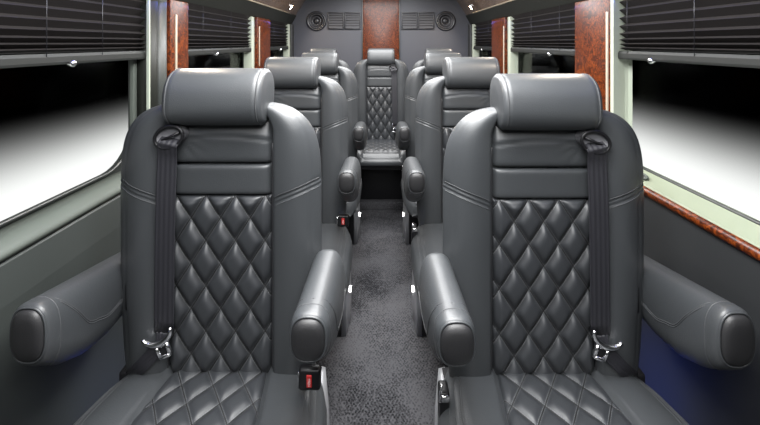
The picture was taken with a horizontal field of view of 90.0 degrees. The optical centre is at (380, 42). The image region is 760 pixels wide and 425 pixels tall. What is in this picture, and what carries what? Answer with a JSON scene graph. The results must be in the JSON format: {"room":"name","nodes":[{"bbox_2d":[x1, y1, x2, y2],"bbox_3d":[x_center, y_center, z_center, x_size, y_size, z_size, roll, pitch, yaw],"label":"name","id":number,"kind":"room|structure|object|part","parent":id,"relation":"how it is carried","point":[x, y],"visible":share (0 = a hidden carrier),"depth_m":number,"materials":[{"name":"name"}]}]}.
{"room":"vehicle interior","nodes":[
{"label":"vehicle interior","id":0,"kind":"room"},
{"bbox_2d":[0,50,282,424],"bbox_3d":[-0.837,0.405,1.475,0.103,1.910,4.050,0,0,0],"label":"wall","id":1,"kind":"structure","parent":0,"point":[59,394],"depth_m":0.93,"materials":[{"name":"grey"}]},
{"bbox_2d":[0,171,120,262],"bbox_3d":[-0.825,0.439,1.470,0.076,0.033,4.040,0,0,0],"label":"trim","id":2,"kind":"structure","parent":1,"relation":"attached to","point":[21,234],"depth_m":0.95,"materials":[{"name":"grey plastic"}]},
{"bbox_2d":[0,50,136,228],"bbox_3d":[-0.868,0.075,0.618,0.032,0.694,1.439,0,0,0],"label":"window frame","id":3,"kind":"structure","parent":1,"relation":"in","point":[116,167],"depth_m":1.17,"materials":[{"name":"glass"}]},
{"bbox_2d":[0,0,145,68],"bbox_3d":[-0.823,-0.055,0.627,0.046,0.233,1.419,0,0,0],"label":"blind","id":4,"kind":"object","parent":1,"relation":"attached to","point":[56,27],"visible":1,"depth_m":1.01,"materials":[{"name":"black fabric"}]},
{"bbox_3d":[-0.819,-0.068,0.930,0.002,0.206,0.002,0,0,-9],"label":"cord","id":5,"kind":"part","parent":4,"relation":"part of","materials":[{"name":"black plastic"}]},
{"bbox_3d":[-0.809,0.053,0.995,0.019,0.018,0.018,0,0,0],"label":"knob","id":6,"kind":"part","parent":4,"relation":"part of","materials":[{"name":"silver metal"}]},
{"bbox_3d":[-0.832,0.041,0.627,0.028,0.028,1.419,0,0,0],"label":"rail","id":7,"kind":"part","parent":4,"relation":"part of","materials":[{"name":"black metal"}]},
{"bbox_3d":[-0.819,-0.068,1.117,0.002,0.206,0.002,0,0,9],"label":"cord","id":8,"kind":"part","parent":4,"relation":"part of","materials":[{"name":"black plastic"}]},
{"bbox_2d":[137,0,157,116],"bbox_3d":[-0.832,0.130,1.357,0.057,0.600,0.065,0,0,0],"label":"trim","id":9,"kind":"structure","parent":1,"relation":"attached to","point":[141,63],"depth_m":1.34,"materials":[{"name":"grey plastic"}]},
{"bbox_2d":[146,0,149,109],"bbox_3d":[-0.809,0.127,1.321,0.012,0.587,0.006,0,0,0],"label":"trim","id":10,"kind":"structure","parent":1,"relation":"attached to","point":[147,1],"depth_m":1.32,"materials":[{"name":"grey"}]},
{"bbox_2d":[158,0,166,104],"bbox_3d":[-0.830,0.130,1.413,0.060,0.600,0.055,0,0,0],"label":"trim","id":11,"kind":"structure","parent":1,"relation":"attached to","point":[162,4],"depth_m":1.40,"materials":[{"name":"grey metal"}]},
{"bbox_2d":[167,0,187,76],"bbox_3d":[-0.820,0.127,1.508,0.055,0.587,0.135,0,0,0],"label":"trim","id":12,"kind":"structure","parent":1,"relation":"attached to","point":[177,11],"depth_m":1.49,"materials":[{"name":"brown wood"}]},
{"bbox_2d":[188,3,250,55],"bbox_3d":[-0.823,-0.055,1.992,0.046,0.233,0.819,0,0,0],"label":"blind","id":13,"kind":"object","parent":1,"relation":"attached to","point":[217,30],"visible":0.88,"depth_m":1.91,"materials":[{"name":"black fabric"}]},
{"bbox_3d":[-0.832,0.041,1.992,0.028,0.028,0.819,0,0,0],"label":"rail","id":14,"kind":"part","parent":13,"relation":"part of","materials":[{"name":"black metal"}]},
{"bbox_2d":[177,0,295,23],"bbox_3d":[-0.825,-0.217,1.474,0.091,0.105,4.048,0,0,0],"label":"trim","id":15,"kind":"structure","parent":1,"relation":"attached to","point":[245,7],"depth_m":2.29,"materials":[{"name":"black plastic"}]},
{"bbox_2d":[244,17,253,67],"bbox_3d":[-0.842,0.121,2.425,0.053,0.577,0.049,0,0,0],"label":"trim","id":16,"kind":"structure","parent":1,"relation":"attached to","point":[248,56],"depth_m":2.40,"materials":[{"name":"grey plastic"}]},
{"bbox_2d":[254,17,269,67],"bbox_3d":[-0.820,0.127,2.595,0.055,0.587,0.290,0,0,0],"label":"trim","id":17,"kind":"structure","parent":1,"relation":"attached to","point":[261,26],"depth_m":2.53,"materials":[{"name":"brown wood"}]},
{"bbox_2d":[248,0,289,13],"bbox_3d":[-0.777,-0.253,1.335,0.010,0.010,3.770,0,0,0],"label":"trim","id":18,"kind":"structure","parent":1,"relation":"attached to","point":[248,0],"depth_m":2.59,"materials":[{"name":"beige"}]},
{"bbox_2d":[270,46,281,56],"bbox_3d":[-0.870,0.075,3.080,0.028,0.694,0.644,0,0,0],"label":"window","id":19,"kind":"structure","parent":1,"relation":"in","point":[273,53],"depth_m":3.18,"materials":[{"name":"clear glass"}]},
{"bbox_2d":[253,0,304,14],"bbox_3d":[-0.740,-0.373,1.474,0.280,0.234,4.048,0,0,0],"label":"trim","id":20,"kind":"structure","parent":1,"relation":"attached to","point":[283,5],"depth_m":3.01,"materials":[{"name":"brown wood"}]},
{"bbox_2d":[270,20,288,50],"bbox_3d":[-0.823,-0.055,3.055,0.046,0.233,0.614,0,0,0],"label":"blind","id":21,"kind":"object","parent":1,"relation":"attached to","point":[278,30],"visible":0.82,"depth_m":3.07,"materials":[{"name":"black fabric"}]},
{"bbox_3d":[-0.832,0.041,3.055,0.028,0.028,0.614,0,0,0],"label":"rail","id":22,"kind":"part","parent":21,"relation":"part of","materials":[{"name":"black metal"}]},
{"bbox_2d":[283,24,289,56],"bbox_3d":[-0.842,0.121,3.390,0.053,0.577,0.040,0,0,0],"label":"trim","id":23,"kind":"structure","parent":1,"relation":"attached to","point":[286,52],"depth_m":3.37,"materials":[{"name":"grey"}]},
{"bbox_2d":[290,24,293,56],"bbox_3d":[-0.812,0.125,3.459,0.025,0.590,0.079,0,0,0],"label":"trim","id":24,"kind":"structure","parent":1,"relation":"attached to","point":[291,25],"depth_m":3.43,"materials":[{"name":"black"}]},
{"bbox_2d":[292,0,469,72],"bbox_3d":[0.000,0.400,3.530,1.900,1.900,0.060,0,0,0],"label":"wall","id":25,"kind":"structure","parent":0,"point":[347,43],"depth_m":3.50,"materials":[{"name":"grey plastic"}]},
{"bbox_2d":[306,11,325,30],"bbox_3d":[-0.594,-0.202,3.492,0.184,0.184,0.020,0,0,0],"label":"speaker","id":26,"kind":"object","parent":25,"relation":"attached to","point":[316,20],"visible":1,"depth_m":3.49},
{"bbox_2d":[309,13,323,28],"bbox_3d":[-0.594,-0.202,3.492,0.140,0.140,0.008,0,0,0],"label":"grille","id":27,"kind":"object","parent":26,"relation":"attached to","point":[316,20],"depth_m":3.49,"materials":[{"name":"grey plastic"}]},
{"bbox_2d":[328,12,343,28],"bbox_3d":[-0.415,-0.205,3.490,0.145,0.155,0.018,0,0,0],"label":"air vent","id":28,"kind":"object","parent":25,"relation":"in","point":[335,19],"visible":1,"depth_m":3.49,"materials":[{"name":"grey plastic"}]},
{"bbox_2d":[345,12,359,28],"bbox_3d":[-0.262,-0.205,3.490,0.145,0.155,0.018,0,0,0],"label":"air vent","id":29,"kind":"object","parent":25,"relation":"in","point":[352,19],"visible":1,"depth_m":3.49,"materials":[{"name":"grey plastic"}]},
{"bbox_2d":[362,0,362,59],"bbox_3d":[-0.169,0.182,3.485,0.006,1.335,0.029,0,0,0],"label":"trim","id":30,"kind":"structure","parent":25,"relation":"attached to","point":[362,0],"depth_m":3.47,"materials":[{"name":"brown wood"}]},
{"bbox_2d":[363,0,398,59],"bbox_3d":[0.000,0.182,3.482,0.330,1.335,0.034,0,0,0],"label":"trim","id":31,"kind":"structure","parent":25,"relation":"attached to","point":[380,17],"depth_m":3.46,"materials":[{"name":"brown wood"}]},
{"bbox_2d":[360,199,402,208],"bbox_3d":[0.000,1.320,3.290,1.600,0.060,0.420,0,0,0],"label":"trim","id":32,"kind":"structure","parent":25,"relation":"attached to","point":[364,203],"depth_m":3.08,"materials":[{"name":"grey carpet"}]},
{"bbox_2d":[309,48,349,68],"bbox_3d":[-0.486,0.667,3.051,0.482,1.246,0.517,0,0,0],"label":"seat","id":33,"kind":"object","parent":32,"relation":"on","point":[342,63],"visible":0.06,"depth_m":3.15,"materials":[{"name":"grey leather"}]},
{"bbox_3d":[-0.482,0.515,3.191,0.472,0.773,0.097,0,0,0],"label":"backrest","id":34,"kind":"part","parent":33,"relation":"part of","materials":[{"name":"grey leather"}]},
{"bbox_2d":[399,0,399,59],"bbox_3d":[0.169,0.182,3.485,0.006,1.335,0.029,0,0,0],"label":"trim","id":35,"kind":"structure","parent":25,"relation":"attached to","point":[399,0],"depth_m":3.47,"materials":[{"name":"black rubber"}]},
{"bbox_2d":[402,12,416,28],"bbox_3d":[0.262,-0.205,3.490,0.145,0.155,0.018,0,0,0],"label":"air vent","id":36,"kind":"object","parent":25,"relation":"in","point":[409,19],"visible":1,"depth_m":3.49,"materials":[{"name":"grey plastic"}]},
{"bbox_2d":[418,12,433,28],"bbox_3d":[0.415,-0.205,3.490,0.145,0.155,0.018,0,0,0],"label":"air vent","id":37,"kind":"object","parent":25,"relation":"in","point":[425,19],"visible":1,"depth_m":3.49,"materials":[{"name":"grey plastic"}]},
{"bbox_2d":[436,11,455,30],"bbox_3d":[0.594,-0.202,3.492,0.184,0.184,0.020,0,0,0],"label":"speaker","id":38,"kind":"object","parent":25,"relation":"attached to","point":[445,20],"visible":1,"depth_m":3.49},
{"bbox_2d":[438,13,452,28],"bbox_3d":[0.594,-0.202,3.492,0.140,0.140,0.008,0,0,0],"label":"grille","id":39,"kind":"object","parent":38,"relation":"attached to","point":[445,20],"depth_m":3.49,"materials":[{"name":"grey plastic"}]},
{"bbox_2d":[316,209,447,424],"bbox_3d":[0.000,1.370,1.500,1.776,0.040,4.100,0,0,0],"label":"floor","id":40,"kind":"structure","parent":0,"point":[381,372],"depth_m":1.69,"materials":[{"name":"grey carpet"}]},
{"bbox_2d":[9,68,345,424],"bbox_3d":[-0.430,0.708,0.831,0.678,1.284,0.718,0,0,0],"label":"seat","id":41,"kind":"object","parent":40,"relation":"on","point":[223,286],"visible":1,"depth_m":0.96,"materials":[{"name":"grey leather"}]},
{"bbox_3d":[-0.702,0.617,0.920,0.089,0.226,0.392,0,0,-7],"label":"armrest","id":42,"kind":"part","parent":41,"relation":"part of","materials":[{"name":"grey leather"}]},
{"bbox_2d":[73,364,326,424],"bbox_3d":[-0.417,0.890,0.756,0.590,0.130,0.568,0,0,0],"label":"seat cushion","id":43,"kind":"object","parent":41,"relation":"on","point":[158,394],"depth_m":0.90,"materials":[{"name":"grey leather"}]},
{"bbox_3d":[-0.417,0.633,0.989,0.268,0.477,0.031,0,0,0],"label":"quilted panel","id":44,"kind":"part","parent":41,"relation":"part of","materials":[{"name":"leather"}]},
{"bbox_3d":[-0.417,0.551,1.024,0.524,0.797,0.135,0,0,0],"label":"backrest","id":45,"kind":"part","parent":41,"relation":"part of","materials":[{"name":"grey leather"}]},
{"bbox_3d":[-0.417,0.354,0.993,0.268,0.081,0.026,0,0,0],"label":"band panel","id":46,"kind":"part","parent":41,"relation":"part of","materials":[{"name":"grey leather"}]},
{"bbox_3d":[-0.417,0.247,1.004,0.268,0.134,0.049,0,0,0],"label":"panel","id":47,"kind":"part","parent":41,"relation":"part of","materials":[{"name":"grey leather"}]},
{"bbox_3d":[-0.137,0.614,0.858,0.089,0.205,0.285,0,0,0],"label":"armrest","id":48,"kind":"part","parent":41,"relation":"part of","materials":[{"name":"grey leather"}]},
{"bbox_2d":[263,57,361,336],"bbox_3d":[-0.430,0.708,1.631,0.678,1.284,0.718,0,0,0],"label":"seat","id":49,"kind":"object","parent":40,"relation":"on","point":[299,84],"visible":0.22,"depth_m":1.76,"materials":[{"name":"grey leather"}]},
{"bbox_3d":[-0.417,0.247,1.804,0.268,0.134,0.049,0,0,0],"label":"panel","id":50,"kind":"part","parent":49,"relation":"part of","materials":[{"name":"grey leather"}]},
{"bbox_3d":[-0.417,0.354,1.793,0.268,0.081,0.026,0,0,0],"label":"band panel","id":51,"kind":"part","parent":49,"relation":"part of","materials":[{"name":"grey leather"}]},
{"bbox_3d":[-0.417,0.633,1.788,0.268,0.477,0.031,0,0,0],"label":"quilted panel","id":52,"kind":"part","parent":49,"relation":"part of","materials":[{"name":"leather"}]},
{"bbox_3d":[-0.417,0.551,1.824,0.524,0.797,0.135,0,0,0],"label":"backrest","id":53,"kind":"part","parent":49,"relation":"part of","materials":[{"name":"grey leather"}]},
{"bbox_2d":[322,224,352,296],"bbox_3d":[-0.417,0.890,1.556,0.590,0.130,0.568,0,0,0],"label":"seat cushion","id":54,"kind":"object","parent":49,"relation":"on","point":[336,237],"depth_m":1.60,"materials":[{"name":"grey leather"}]},
{"bbox_3d":[-0.137,0.614,1.657,0.089,0.205,0.285,0,0,0],"label":"armrest","id":55,"kind":"part","parent":49,"relation":"part of","materials":[{"name":"grey leather"}]},
{"bbox_2d":[301,53,367,243],"bbox_3d":[-0.430,0.708,2.431,0.678,1.284,0.718,0,0,0],"label":"seat","id":56,"kind":"object","parent":40,"relation":"on","point":[330,68],"visible":0.11,"depth_m":2.56,"materials":[{"name":"grey leather"}]},
{"bbox_3d":[-0.417,0.247,2.604,0.268,0.134,0.049,0,0,0],"label":"panel","id":57,"kind":"part","parent":56,"relation":"part of","materials":[{"name":"grey leather"}]},
{"bbox_3d":[-0.417,0.551,2.624,0.524,0.797,0.135,0,0,0],"label":"backrest","id":58,"kind":"part","parent":56,"relation":"part of","materials":[{"name":"grey leather"}]},
{"bbox_2d":[346,181,361,216],"bbox_3d":[-0.417,0.890,2.356,0.590,0.130,0.568,0,0,0],"label":"seat cushion","id":59,"kind":"object","parent":56,"relation":"on","point":[351,207],"depth_m":2.11,"materials":[{"name":"grey leather"}]},
{"bbox_3d":[-0.137,0.614,2.458,0.089,0.205,0.285,0,0,0],"label":"armrest","id":60,"kind":"part","parent":56,"relation":"part of","materials":[{"name":"grey leather"}]},
{"bbox_2d":[353,48,408,198],"bbox_3d":[-0.004,0.667,3.051,0.482,1.246,0.517,0,0,0],"label":"seat","id":61,"kind":"object","parent":40,"relation":"on","point":[381,78],"visible":0.79,"depth_m":3.14,"materials":[{"name":"grey leather"}]},
{"bbox_3d":[0.000,0.324,3.168,0.241,0.079,0.019,0,0,0],"label":"band panel","id":62,"kind":"part","parent":61,"relation":"part of","materials":[{"name":"grey leather"}]},
{"bbox_3d":[0.000,0.220,3.176,0.241,0.130,0.035,0,0,0],"label":"panel","id":63,"kind":"part","parent":61,"relation":"part of","materials":[{"name":"grey leather"}]},
{"bbox_3d":[0.000,0.595,3.165,0.241,0.463,0.022,0,0,0],"label":"quilted panel","id":64,"kind":"part","parent":61,"relation":"part of","materials":[{"name":"leather"}]},
{"bbox_3d":[0.000,0.515,3.191,0.472,0.773,0.097,0,0,0],"label":"backrest","id":65,"kind":"part","parent":61,"relation":"part of","materials":[{"name":"grey leather"}]},
{"bbox_3d":[0.000,0.926,3.029,0.396,0.048,0.374,0,0,0],"label":"seat frame","id":66,"kind":"part","parent":61,"relation":"part of","materials":[{"name":"black plastic"}]},
{"bbox_2d":[357,139,405,165],"bbox_3d":[0.000,0.844,2.998,0.473,0.126,0.409,0,0,0],"label":"seat cushion","id":67,"kind":"object","parent":61,"relation":"on","point":[377,152],"depth_m":2.82,"materials":[{"name":"grey leather"}]},
{"bbox_2d":[395,53,461,243],"bbox_3d":[0.436,0.708,2.431,0.678,1.284,0.718,0,0,0],"label":"seat","id":68,"kind":"object","parent":40,"relation":"on","point":[433,62],"visible":0.13,"depth_m":2.56,"materials":[{"name":"grey leather"}]},
{"bbox_3d":[0.143,0.614,2.458,0.089,0.205,0.285,0,0,0],"label":"armrest","id":69,"kind":"part","parent":68,"relation":"part of","materials":[{"name":"grey leather"}]},
{"bbox_2d":[401,179,417,216],"bbox_3d":[0.423,0.890,2.356,0.590,0.130,0.568,0,0,0],"label":"seat cushion","id":70,"kind":"object","parent":68,"relation":"on","point":[411,207],"depth_m":2.11,"materials":[{"name":"grey leather"}]},
{"bbox_3d":[0.423,0.551,2.624,0.524,0.797,0.135,0,0,0],"label":"backrest","id":71,"kind":"part","parent":68,"relation":"part of","materials":[{"name":"grey leather"}]},
{"bbox_3d":[0.423,0.247,2.604,0.268,0.134,0.049,0,0,0],"label":"panel","id":72,"kind":"part","parent":68,"relation":"part of","materials":[{"name":"grey leather"}]},
{"bbox_2d":[412,48,452,69],"bbox_3d":[0.477,0.667,3.051,0.482,1.246,0.517,0,0,0],"label":"seat","id":73,"kind":"object","parent":40,"relation":"on","point":[419,63],"visible":0.06,"depth_m":3.15,"materials":[{"name":"grey leather"}]},
{"bbox_3d":[0.482,0.515,3.191,0.472,0.773,0.097,0,0,0],"label":"backrest","id":74,"kind":"part","parent":73,"relation":"part of","materials":[{"name":"grey leather"}]},
{"bbox_2d":[402,57,499,336],"bbox_3d":[0.436,0.708,1.631,0.678,1.284,0.718,0,0,0],"label":"seat","id":75,"kind":"object","parent":40,"relation":"on","point":[463,88],"visible":0.27,"depth_m":1.76,"materials":[{"name":"grey leather"}]},
{"bbox_3d":[0.149,0.825,1.714,0.026,0.041,0.039,0,0,0],"label":"latch plate","id":76,"kind":"part","parent":75,"relation":"part of","materials":[{"name":"silver metal"}]},
{"bbox_3d":[0.143,0.614,1.657,0.089,0.205,0.285,0,0,0],"label":"armrest","id":77,"kind":"part","parent":75,"relation":"part of","materials":[{"name":"grey leather"}]},
{"bbox_2d":[410,222,442,297],"bbox_3d":[0.423,0.890,1.556,0.590,0.130,0.568,0,0,0],"label":"seat cushion","id":78,"kind":"object","parent":75,"relation":"on","point":[427,238],"depth_m":1.60,"materials":[{"name":"grey leather"}]},
{"bbox_3d":[0.423,0.551,1.824,0.524,0.797,0.135,0,0,0],"label":"backrest","id":79,"kind":"part","parent":75,"relation":"part of","materials":[{"name":"grey leather"}]},
{"bbox_3d":[0.423,0.633,1.788,0.268,0.477,0.031,0,0,0],"label":"quilted panel","id":80,"kind":"part","parent":75,"relation":"part of","materials":[{"name":"leather"}]},
{"bbox_3d":[0.423,0.354,1.793,0.268,0.081,0.026,0,0,0],"label":"band panel","id":81,"kind":"part","parent":75,"relation":"part of","materials":[{"name":"grey leather"}]},
{"bbox_3d":[0.423,0.247,1.804,0.268,0.134,0.049,0,0,0],"label":"panel","id":82,"kind":"part","parent":75,"relation":"part of","materials":[{"name":"grey leather"}]},
{"bbox_2d":[418,73,755,424],"bbox_3d":[0.436,0.715,0.831,0.678,1.270,0.718,0,0,0],"label":"seat","id":83,"kind":"object","parent":40,"relation":"on","point":[537,297],"visible":1,"depth_m":0.96,"materials":[{"name":"grey leather"}]},
{"bbox_3d":[0.149,0.831,0.914,0.026,0.040,0.039,0,0,0],"label":"latch plate","id":84,"kind":"part","parent":83,"relation":"part of","materials":[{"name":"silver metal"}]},
{"bbox_3d":[0.143,0.622,0.858,0.089,0.203,0.285,0,0,0],"label":"armrest","id":85,"kind":"part","parent":83,"relation":"part of","materials":[{"name":"grey leather"}]},
{"bbox_3d":[0.423,0.259,1.004,0.268,0.132,0.049,0,0,0],"label":"panel","id":86,"kind":"part","parent":83,"relation":"part of","materials":[{"name":"grey leather"}]},
{"bbox_3d":[0.423,0.365,0.993,0.268,0.080,0.026,0,0,0],"label":"band panel","id":87,"kind":"part","parent":83,"relation":"part of","materials":[{"name":"grey leather"}]},
{"bbox_3d":[0.423,0.641,0.989,0.268,0.472,0.031,0,0,0],"label":"quilted panel","id":88,"kind":"part","parent":83,"relation":"part of","materials":[{"name":"leather"}]},
{"bbox_3d":[0.423,0.560,1.024,0.524,0.788,0.135,0,0,0],"label":"backrest","id":89,"kind":"part","parent":83,"relation":"part of","materials":[{"name":"grey leather"}]},
{"bbox_2d":[438,367,688,424],"bbox_3d":[0.423,0.895,0.756,0.590,0.129,0.568,0,0,0],"label":"seat cushion","id":90,"kind":"object","parent":83,"relation":"on","point":[468,395],"depth_m":0.90,"materials":[{"name":"grey leather"}]},
{"bbox_3d":[0.708,0.625,0.920,0.089,0.223,0.392,0,0,7],"label":"armrest","id":91,"kind":"part","parent":83,"relation":"part of","materials":[{"name":"grey leather"}]},
{"bbox_2d":[479,50,759,424],"bbox_3d":[0.837,0.405,1.475,0.103,1.910,4.050,0,0,0],"label":"wall","id":92,"kind":"structure","parent":0,"point":[701,395],"depth_m":0.93,"materials":[{"name":"black leather"}]},
{"bbox_2d":[468,24,471,56],"bbox_3d":[0.812,0.125,3.459,0.025,0.590,0.079,0,0,0],"label":"trim","id":93,"kind":"structure","parent":92,"relation":"attached to","point":[469,25],"depth_m":3.43,"materials":[{"name":"black plastic"}]},
{"bbox_2d":[472,24,478,56],"bbox_3d":[0.842,0.121,3.390,0.053,0.577,0.040,0,0,0],"label":"trim","id":94,"kind":"structure","parent":92,"relation":"attached to","point":[475,52],"depth_m":3.37,"materials":[{"name":"grey plastic"}]},
{"bbox_2d":[473,20,491,50],"bbox_3d":[0.823,-0.055,3.055,0.046,0.233,0.614,0,0,0],"label":"blind","id":95,"kind":"object","parent":92,"relation":"attached to","point":[483,30],"visible":0.86,"depth_m":3.07,"materials":[{"name":"black fabric"}]},
{"bbox_3d":[0.832,0.041,3.055,0.028,0.028,0.614,0,0,0],"label":"rail","id":96,"kind":"part","parent":95,"relation":"part of","materials":[{"name":"black metal"}]},
{"bbox_2d":[457,0,508,14],"bbox_3d":[0.740,-0.373,1.474,0.280,0.234,4.048,0,0,0],"label":"trim","id":97,"kind":"structure","parent":92,"relation":"attached to","point":[478,5],"depth_m":3.01,"materials":[{"name":"brown wood"}]},
{"bbox_2d":[480,46,491,56],"bbox_3d":[0.870,0.075,3.080,0.028,0.694,0.644,0,0,0],"label":"window","id":98,"kind":"structure","parent":92,"relation":"in","point":[484,53],"depth_m":3.18,"materials":[{"name":"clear glass"}]},
{"bbox_2d":[472,0,513,13],"bbox_3d":[0.777,-0.253,1.335,0.010,0.010,3.770,0,0,0],"label":"trim","id":99,"kind":"structure","parent":92,"relation":"attached to","point":[509,0],"depth_m":2.59,"materials":[{"name":"beige plastic"}]},
{"bbox_2d":[492,17,507,73],"bbox_3d":[0.820,0.127,2.595,0.055,0.587,0.290,0,0,0],"label":"trim","id":100,"kind":"structure","parent":92,"relation":"attached to","point":[499,26],"depth_m":2.51,"materials":[{"name":"brown wood"}]},
{"bbox_2d":[508,17,517,73],"bbox_3d":[0.842,0.121,2.425,0.053,0.577,0.049,0,0,0],"label":"trim","id":101,"kind":"structure","parent":92,"relation":"attached to","point":[512,56],"depth_m":2.40,"materials":[{"name":"grey plastic"}]},
{"bbox_2d":[466,0,584,23],"bbox_3d":[0.825,-0.217,1.474,0.091,0.105,4.048,0,0,0],"label":"trim","id":102,"kind":"structure","parent":92,"relation":"attached to","point":[515,7],"depth_m":2.29,"materials":[{"name":"black plastic"}]},
{"bbox_2d":[511,3,574,55],"bbox_3d":[0.823,-0.055,1.990,0.046,0.233,0.824,0,0,0],"label":"blind","id":103,"kind":"object","parent":92,"relation":"attached to","point":[544,30],"visible":0.84,"depth_m":1.90,"materials":[{"name":"black fabric"}]},
{"bbox_3d":[0.832,0.041,1.990,0.028,0.028,0.824,0,0,0],"label":"rail","id":104,"kind":"part","parent":103,"relation":"part of","materials":[{"name":"black metal"}]},
{"bbox_3d":[0.819,-0.068,1.744,0.002,0.206,0.002,0,0,9],"label":"cord","id":105,"kind":"part","parent":103,"relation":"part of","materials":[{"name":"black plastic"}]},
{"bbox_2d":[575,0,609,111],"bbox_3d":[0.820,0.127,1.445,0.055,0.587,0.240,0,0,0],"label":"trim","id":106,"kind":"structure","parent":92,"relation":"attached to","point":[592,17],"depth_m":1.41,"materials":[{"name":"brown wood"}]},
{"bbox_2d":[610,0,631,126],"bbox_3d":[0.835,0.125,1.321,0.070,0.590,0.015,0,0,-3],"label":"trim","id":107,"kind":"structure","parent":92,"relation":"attached to","point":[620,69],"depth_m":1.32,"materials":[{"name":"grey plastic"}]},
{"bbox_2d":[618,0,759,67],"bbox_3d":[0.823,-0.055,0.615,0.046,0.233,1.394,0,0,0],"label":"blind","id":108,"kind":"object","parent":92,"relation":"attached to","point":[705,27],"visible":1,"depth_m":1.01,"materials":[{"name":"black fabric"}]},
{"bbox_3d":[0.809,0.053,1.136,0.019,0.018,0.018,0,0,0],"label":"knob","id":109,"kind":"part","parent":108,"relation":"part of","materials":[{"name":"silver metal"}]},
{"bbox_3d":[0.832,0.041,0.615,0.028,0.028,1.394,0,0,0],"label":"rail","id":110,"kind":"part","parent":108,"relation":"part of","materials":[{"name":"black metal"}]},
{"bbox_3d":[0.818,-0.068,0.993,0.002,0.206,0.002,0,0,-9],"label":"cord","id":111,"kind":"part","parent":108,"relation":"part of","materials":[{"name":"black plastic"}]},
{"bbox_2d":[643,170,759,248],"bbox_3d":[0.824,0.419,1.470,0.079,0.028,4.040,0,0,0],"label":"trim","id":112,"kind":"structure","parent":92,"relation":"attached to","point":[731,222],"depth_m":0.95,"materials":[{"name":"grey plastic"}]},
{"bbox_2d":[643,186,759,261],"bbox_3d":[0.781,0.439,1.470,0.017,0.028,4.040,0,0,0],"label":"trim","id":113,"kind":"structure","parent":92,"relation":"attached to","point":[747,248],"depth_m":0.91,"materials":[{"name":"brown wood"}]},
{"bbox_2d":[643,166,759,225],"bbox_3d":[0.870,0.075,0.636,0.028,0.694,1.476,0,0,0],"label":"trim","id":114,"kind":"structure","parent":92,"relation":"in","point":[756,221],"depth_m":1.00,"materials":[{"name":"grey metal"}]}
]}

